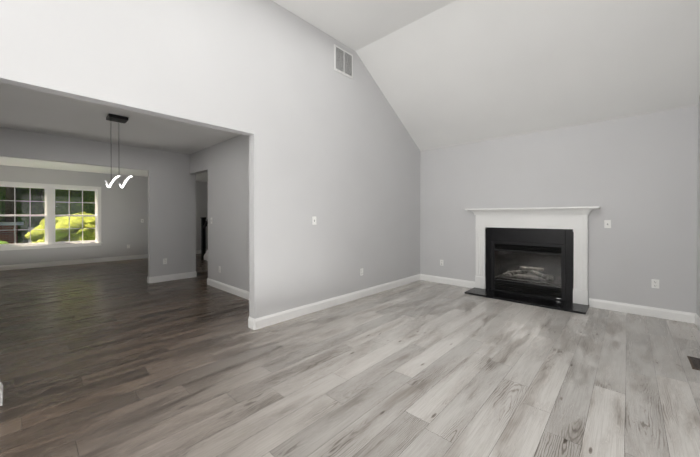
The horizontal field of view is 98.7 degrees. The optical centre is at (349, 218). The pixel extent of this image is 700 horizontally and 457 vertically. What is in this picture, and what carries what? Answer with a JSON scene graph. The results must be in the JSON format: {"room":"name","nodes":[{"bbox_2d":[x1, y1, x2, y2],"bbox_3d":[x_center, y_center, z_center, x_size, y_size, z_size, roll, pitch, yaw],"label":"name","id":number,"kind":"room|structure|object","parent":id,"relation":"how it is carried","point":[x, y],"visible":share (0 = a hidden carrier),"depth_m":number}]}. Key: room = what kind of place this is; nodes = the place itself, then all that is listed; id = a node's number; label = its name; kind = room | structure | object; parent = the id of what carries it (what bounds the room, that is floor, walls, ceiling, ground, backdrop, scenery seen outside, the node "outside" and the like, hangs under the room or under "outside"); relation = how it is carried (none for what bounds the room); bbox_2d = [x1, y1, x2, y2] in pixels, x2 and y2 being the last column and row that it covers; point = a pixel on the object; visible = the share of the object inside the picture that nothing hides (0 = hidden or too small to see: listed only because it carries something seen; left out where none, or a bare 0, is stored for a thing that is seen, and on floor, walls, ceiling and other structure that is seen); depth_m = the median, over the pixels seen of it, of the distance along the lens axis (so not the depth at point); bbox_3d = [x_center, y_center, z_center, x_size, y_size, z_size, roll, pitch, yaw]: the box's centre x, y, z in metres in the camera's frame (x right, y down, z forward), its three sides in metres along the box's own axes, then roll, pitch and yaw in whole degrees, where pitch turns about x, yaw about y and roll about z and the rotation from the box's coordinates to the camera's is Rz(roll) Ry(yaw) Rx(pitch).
{"room":"living room","nodes":[
{"label":"living room","id":0,"kind":"room"},
{"bbox_2d":[0,127,195,276],"bbox_3d":[-4.586,-0.042,5.409,0.120,2.680,3.379,0,0,43],"label":"wall","id":1,"kind":"structure","parent":0,"point":[171,209],"depth_m":6.04},
{"bbox_2d":[0,165,207,265],"bbox_3d":[-6.979,-0.057,9.226,0.120,2.680,7.240,0,0,43],"label":"wall","id":2,"kind":"structure","parent":0,"point":[124,210],"depth_m":8.95},
{"bbox_2d":[0,181,101,250],"bbox_3d":[-8.023,-0.058,8.067,0.165,1.710,2.120,0,0,43],"label":"window frames","id":3,"kind":"structure","parent":2,"relation":"in","point":[49,209],"depth_m":8.03},
{"bbox_2d":[0,157,207,181],"bbox_3d":[-5.384,-1.351,7.742,4.230,0.080,7.000,0,0,43],"label":"ceiling","id":4,"kind":"structure","parent":0,"point":[200,177],"depth_m":7.77},
{"bbox_2d":[0,83,240,153],"bbox_3d":[-4.046,-1.446,6.500,8.120,0.120,7.240,0,0,43],"label":"ceiling","id":5,"kind":"structure","parent":0,"point":[25,109],"depth_m":4.42},
{"bbox_2d":[104,113,131,187],"bbox_3d":[-3.164,-0.894,4.101,0.311,0.963,0.265,0,0,43],"label":"pendant light","id":6,"kind":"object","parent":5,"relation":"hanging from","point":[116,118],"visible":1,"depth_m":4.05},
{"bbox_2d":[0,0,419,318],"bbox_3d":[-1.325,-0.689,3.378,0.120,3.990,8.360,0,0,43],"label":"wall","id":7,"kind":"structure","parent":0,"point":[334,152],"depth_m":3.68},
{"bbox_2d":[312,216,315,224],"bbox_3d":[-0.492,0.033,4.176,0.016,0.115,0.072,0,0,43],"label":"light switch","id":8,"kind":"object","parent":7,"relation":"attached to","point":[313,220],"visible":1,"depth_m":4.17},
{"bbox_2d":[334,44,352,78],"bbox_3d":[-0.091,-2.389,4.593,0.023,0.380,0.410,0,0,43],"label":"air vent","id":9,"kind":"object","parent":7,"relation":"in","point":[343,61],"visible":1,"depth_m":4.58},
{"bbox_2d":[190,134,248,291],"bbox_3d":[-2.139,-0.042,5.363,3.770,2.680,0.120,0,0,43],"label":"wall","id":10,"kind":"structure","parent":0,"point":[224,165],"depth_m":5.28},
{"bbox_2d":[0,250,699,405],"bbox_3d":[-2.854,1.237,4.804,11.950,0.125,8.120,0,0,43],"label":"baseboard","id":11,"kind":"structure","parent":10,"relation":"attached to","point":[289,314],"depth_m":4.73},
{"bbox_2d":[0,254,699,456],"bbox_3d":[-2.514,1.349,5.171,12.190,0.100,7.360,0,0,43],"label":"floor","id":12,"kind":"structure","parent":0,"point":[122,358],"depth_m":2.50},
{"bbox_2d":[200,217,207,260],"bbox_3d":[-3.475,0.121,8.912,2.235,2.666,0.995,0,0,43],"label":"staircase","id":13,"kind":"structure","parent":12,"relation":"on","point":[204,252],"depth_m":9.24},
{"bbox_2d":[464,206,599,314],"bbox_3d":[2.890,0.564,4.949,1.890,1.469,0.930,0,0,43],"label":"fireplace","id":14,"kind":"object","parent":12,"relation":"on","point":[536,256],"visible":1,"depth_m":4.89},
{"bbox_2d":[687,356,699,369],"bbox_3d":[3.130,1.305,2.690,0.120,0.006,0.320,0,0,43],"label":"floor vent","id":15,"kind":"object","parent":12,"relation":"in","point":[694,362],"visible":0.98,"depth_m":2.71},
{"bbox_2d":[272,0,699,150],"bbox_3d":[0.122,-2.046,2.030,4.070,1.465,8.360,0,0,43],"label":"ceiling","id":16,"kind":"structure","parent":0,"point":[445,73],"depth_m":3.97},
{"bbox_2d":[420,105,697,313],"bbox_3d":[2.925,-0.061,5.058,4.070,2.720,0.120,0,0,43],"label":"wall","id":17,"kind":"structure","parent":0,"point":[634,178],"depth_m":4.32},
{"bbox_2d":[604,220,610,227],"bbox_3d":[3.665,0.083,4.276,0.072,0.115,0.016,0,0,43],"label":"light switch","id":18,"kind":"object","parent":17,"relation":"attached to","point":[607,223],"visible":1,"depth_m":4.28},
{"bbox_2d":[651,279,658,288],"bbox_3d":[4.019,0.864,3.955,0.072,0.115,0.008,0,0,43],"label":"outlet","id":19,"kind":"object","parent":17,"relation":"attached to","point":[654,283],"visible":1,"depth_m":3.96},
{"bbox_2d":[697,95,699,317],"bbox_3d":[1.570,-0.678,0.692,0.120,3.990,8.360,0,0,43],"label":"wall","id":20,"kind":"structure","parent":0,"point":[698,226],"depth_m":3.64},
{"bbox_3d":[-32.297,1.537,33.404,69.880,0.100,95.000,0,0,43],"label":"lawn","id":21,"kind":"structure","parent":0,"visible":0},
{"bbox_2d":[0,187,94,243],"bbox_3d":[-32.667,-8.599,30.297,63.457,22.453,80.000,0,0,43],"label":"trees","id":22,"kind":"object","parent":21,"relation":"on","point":[24,197],"depth_m":16.89}
]}

